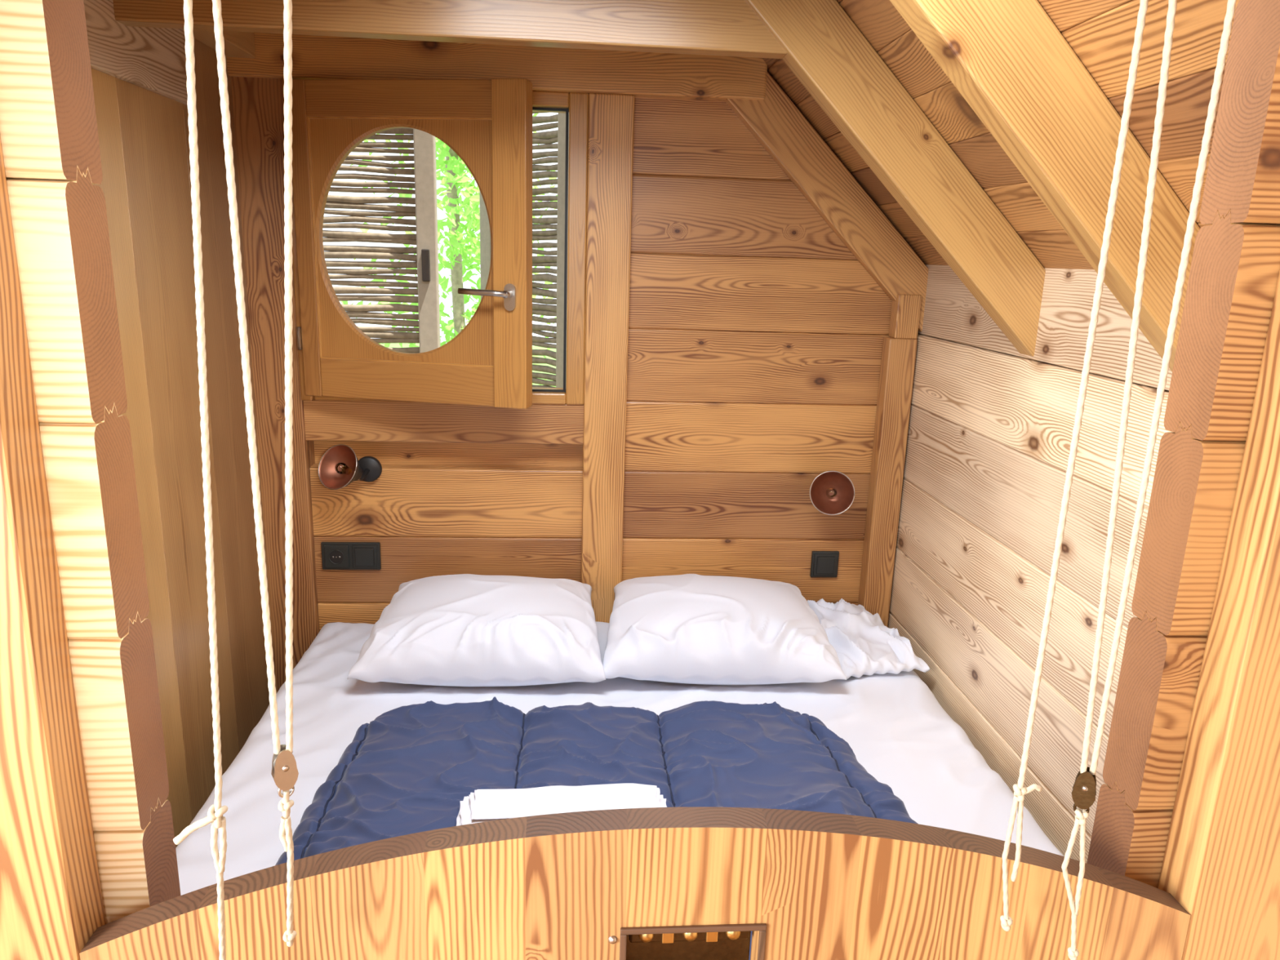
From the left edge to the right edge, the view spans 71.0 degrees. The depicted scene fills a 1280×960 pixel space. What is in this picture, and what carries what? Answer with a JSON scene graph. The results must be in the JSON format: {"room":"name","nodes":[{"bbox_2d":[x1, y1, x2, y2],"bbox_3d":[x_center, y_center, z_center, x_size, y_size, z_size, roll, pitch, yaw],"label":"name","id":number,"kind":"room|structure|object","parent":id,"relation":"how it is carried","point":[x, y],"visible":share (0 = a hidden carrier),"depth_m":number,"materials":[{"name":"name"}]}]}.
{"room":"cabin bedroom","nodes":[
{"label":"cabin bedroom","id":0,"kind":"room"},
{"bbox_2d":[83,0,276,848],"bbox_3d":[-0.980,-0.102,1.630,0.150,2.450,1.750,1,14,-5],"label":"wall","id":1,"kind":"structure","parent":0,"point":[139,75],"depth_m":1.96,"materials":[{"name":"brown wood"}]},
{"bbox_2d":[226,32,918,693],"bbox_3d":[-0.150,-0.337,2.510,2.000,2.530,0.140,1,14,-5],"label":"wall","id":2,"kind":"structure","parent":0,"point":[733,344],"depth_m":2.51,"materials":[{"name":"brown wood"}]},
{"bbox_2d":[318,444,382,489],"bbox_3d":[-0.795,-0.043,2.446,0.124,0.123,0.165,5,14,11],"label":"wall sconce","id":3,"kind":"object","parent":2,"relation":"attached to","point":[340,466],"visible":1,"depth_m":2.43,"materials":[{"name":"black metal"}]},
{"bbox_2d":[320,542,381,569],"bbox_3d":[-0.825,0.218,2.564,0.164,0.082,0.020,1,14,-5],"label":"power outlet","id":4,"kind":"object","parent":2,"relation":"attached to","point":[335,555],"visible":1,"depth_m":2.56,"materials":[{"name":"plastic"}]},
{"bbox_2d":[291,78,532,408],"bbox_3d":[-0.582,-0.577,2.226,0.622,0.777,0.106,4,14,9],"label":"window","id":5,"kind":"structure","parent":2,"relation":"in","point":[487,123],"depth_m":2.22,"materials":[{"name":"brown wood"}]},
{"bbox_2d":[322,128,439,353],"bbox_3d":[-0.968,-0.679,2.598,0.718,1.280,0.328,1,14,-5],"label":"shutter","id":6,"kind":"object","parent":5,"relation":"attached to","point":[426,332],"visible":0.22,"depth_m":2.74,"materials":[{"name":"brown plant"}]},
{"bbox_2d":[281,78,588,404],"bbox_3d":[-0.526,-0.615,2.410,0.760,0.805,0.130,1,14,-5],"label":"frame","id":7,"kind":"object","parent":2,"relation":"attached to","point":[575,105],"visible":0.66,"depth_m":2.38,"materials":[{"name":"brown wood"}]},
{"bbox_2d":[479,111,568,387],"bbox_3d":[-0.286,-0.698,2.761,0.091,1.280,0.634,-10,19,-40],"label":"shutter","id":8,"kind":"object","parent":2,"relation":"attached to","point":[545,140],"visible":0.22,"depth_m":2.77,"materials":[{"name":"brown plant"}]},
{"bbox_2d":[809,551,839,577],"bbox_3d":[0.552,0.253,2.681,0.082,0.082,0.020,1,14,-5],"label":"light switch","id":9,"kind":"object","parent":2,"relation":"attached to","point":[824,563],"visible":1,"depth_m":2.67,"materials":[{"name":"plastic"}]},
{"bbox_2d":[809,471,854,515],"bbox_3d":[0.535,0.025,2.564,0.122,0.122,0.134,1,14,-5],"label":"wall sconce","id":10,"kind":"object","parent":2,"relation":"attached to","point":[831,492],"visible":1,"depth_m":2.54,"materials":[{"name":"brown metal"}]},
{"bbox_2d":[857,293,921,626],"bbox_3d":[0.709,0.199,2.659,0.080,1.470,0.058,1,14,-5],"label":"wooden post","id":11,"kind":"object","parent":2,"relation":"attached to","point":[899,351],"depth_m":2.57,"materials":[{"name":"brown wood"}]},
{"bbox_2d":[0,0,1279,924],"bbox_3d":[-0.012,0.226,0.917,1.810,2.214,0.065,1,14,-5],"label":"wall","id":12,"kind":"structure","parent":0,"point":[49,131],"depth_m":0.84,"materials":[{"name":"brown wood"}]},
{"bbox_2d":[0,135,105,959],"bbox_3d":[-0.608,0.279,0.821,0.168,2.125,0.055,1,14,-5],"label":"wooden post","id":13,"kind":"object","parent":12,"relation":"attached to","point":[51,901],"depth_m":0.79,"materials":[{"name":"brown wood"}]},
{"bbox_2d":[79,806,1190,959],"bbox_3d":[0.013,0.703,0.964,1.098,0.772,0.036,1,14,-5],"label":"guard","id":14,"kind":"object","parent":12,"relation":"attached to","point":[806,885],"visible":0.98,"depth_m":0.87,"materials":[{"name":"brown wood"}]},
{"bbox_2d":[608,931,751,959],"bbox_3d":[0.041,0.484,0.915,0.150,0.090,0.043,1,14,-5],"label":"latch","id":15,"kind":"object","parent":14,"relation":"attached to","point":[726,945],"visible":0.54,"depth_m":0.93,"materials":[{"name":"brown wood"}]},
{"bbox_2d":[1157,271,1279,959],"bbox_3d":[0.663,0.293,0.925,0.182,2.125,0.055,1,14,-5],"label":"wooden post","id":16,"kind":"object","parent":12,"relation":"attached to","point":[1221,861],"depth_m":0.90,"materials":[{"name":"brown wood"}]},
{"bbox_3d":[0.068,-0.691,0.558,1.450,0.075,0.085,1,14,-5],"label":"beam","id":17,"kind":"structure","parent":12,"relation":"attached to","visible":0},
{"bbox_2d":[173,0,297,959],"bbox_3d":[-0.307,-0.100,0.672,0.150,1.250,0.018,1,14,-5],"label":"rope","id":18,"kind":"object","parent":17,"relation":"hanging from","point":[215,812],"visible":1,"depth_m":0.69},
{"bbox_2d":[271,744,298,797],"bbox_3d":[-0.302,0.249,0.763,0.020,0.048,0.014,-7,17,-32],"label":"pulley","id":19,"kind":"object","parent":18,"relation":"attached to","point":[284,772],"visible":1,"depth_m":0.76,"materials":[{"name":"wood"}]},
{"bbox_2d":[1000,0,1236,959],"bbox_3d":[0.399,-0.116,0.726,0.091,1.202,0.012,1,14,-5],"label":"rope","id":20,"kind":"object","parent":17,"relation":"hanging from","point":[1020,789],"visible":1,"depth_m":0.74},
{"bbox_2d":[1071,766,1096,813],"bbox_3d":[0.410,0.288,0.829,0.020,0.048,0.014,10,16,29],"label":"pulley","id":21,"kind":"object","parent":20,"relation":"attached to","point":[1084,788],"visible":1,"depth_m":0.82,"materials":[{"name":"brown wood"}]},
{"bbox_2d":[762,0,1239,269],"bbox_3d":[-0.345,-0.603,0.493,3.120,1.416,3.900,1,14,-5],"label":"ceiling","id":22,"kind":"structure","parent":0,"point":[1100,33],"depth_m":1.55,"materials":[{"name":"brown wood"}]},
{"bbox_2d":[724,71,928,331],"bbox_3d":[0.444,-0.849,2.385,0.899,0.899,0.041,1,14,-5],"label":"rafter","id":23,"kind":"object","parent":22,"relation":"attached to","point":[775,122],"visible":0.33,"depth_m":2.39,"materials":[{"name":"brown wood"}]},
{"bbox_2d":[745,0,1045,360],"bbox_3d":[0.516,-0.677,1.801,0.853,0.853,0.065,1,14,-5],"label":"rafter","id":24,"kind":"object","parent":22,"relation":"attached to","point":[826,51],"visible":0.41,"depth_m":1.78,"materials":[{"name":"brown wood"}]},
{"bbox_2d":[112,0,786,58],"bbox_3d":[-0.339,-0.916,1.677,1.253,0.175,0.049,1,14,-5],"label":"beam","id":25,"kind":"structure","parent":24,"relation":"attached to","point":[723,28],"depth_m":1.68,"materials":[{"name":"brown wood"}]},
{"bbox_2d":[889,0,1199,371],"bbox_3d":[0.558,-0.544,1.274,0.853,0.853,0.065,1,14,-5],"label":"rafter","id":26,"kind":"object","parent":22,"relation":"attached to","point":[1008,60],"visible":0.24,"depth_m":1.26,"materials":[{"name":"brown wood"}]},
{"bbox_2d":[887,264,1172,862],"bbox_3d":[0.942,0.574,0.917,0.100,1.620,3.750,1,14,-5],"label":"wall","id":27,"kind":"structure","parent":0,"point":[991,426],"depth_m":1.91,"materials":[{"name":"brown wood"}]},
{"bbox_3d":[-0.599,1.390,0.820,2.970,0.030,4.200,1,14,-5],"label":"floor","id":28,"kind":"structure","parent":0,"visible":0},
{"bbox_2d":[175,621,1063,895],"bbox_3d":[-0.049,0.843,1.936,1.635,0.525,1.590,1,14,-5],"label":"mattress","id":29,"kind":"object","parent":28,"relation":"on","point":[895,726],"visible":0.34,"depth_m":2.02,"materials":[{"name":"white fabric"}]},
{"bbox_2d":[346,573,605,686],"bbox_3d":[-0.395,0.369,2.332,0.613,0.188,0.478,1,14,-5],"label":"pillow","id":30,"kind":"object","parent":29,"relation":"on","point":[460,629],"visible":1,"depth_m":2.16,"materials":[{"name":"fabric"}]},
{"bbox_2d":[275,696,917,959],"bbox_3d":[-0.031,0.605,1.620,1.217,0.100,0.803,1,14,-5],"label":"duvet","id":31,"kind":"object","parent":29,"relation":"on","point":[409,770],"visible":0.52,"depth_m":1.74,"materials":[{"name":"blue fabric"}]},
{"bbox_2d":[456,783,666,826],"bbox_3d":[-0.129,0.558,1.520,0.367,0.062,0.132,1,14,-5],"label":"folded towels","id":32,"kind":"object","parent":31,"relation":"on","point":[482,805],"visible":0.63,"depth_m":1.51,"materials":[{"name":"fabric"}]},
{"bbox_2d":[602,573,846,684],"bbox_3d":[0.186,0.377,2.378,0.598,0.185,0.495,1,14,-5],"label":"pillow","id":33,"kind":"object","parent":29,"relation":"on","point":[688,628],"visible":0.98,"depth_m":2.21,"materials":[{"name":"fabric"}]},
{"bbox_2d":[807,597,929,679],"bbox_3d":[0.582,0.416,2.464,0.254,0.096,0.404,-1,14,-13],"label":"ruffled pillow","id":34,"kind":"object","parent":29,"relation":"on","point":[860,640],"visible":0.73,"depth_m":2.37,"materials":[{"name":"fabric"}]},
{"label":"outside","id":35,"kind":"structure","parent":0,"visible":0},
{"bbox_2d":[380,342,555,385],"bbox_3d":[-0.761,-0.706,9.432,18.000,0.060,13.300,1,14,-5],"label":"ground","id":36,"kind":"structure","parent":35,"point":[392,344],"depth_m":15.01,"materials":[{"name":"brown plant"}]},
{"bbox_2d":[340,113,557,386],"bbox_3d":[-0.842,-1.152,4.441,1.491,3.236,1.239,1,14,-5],"label":"foliage","id":37,"kind":"object","parent":36,"relation":"on","point":[448,162],"visible":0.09,"depth_m":4.33,"materials":[{"name":"green plant"}]}
]}

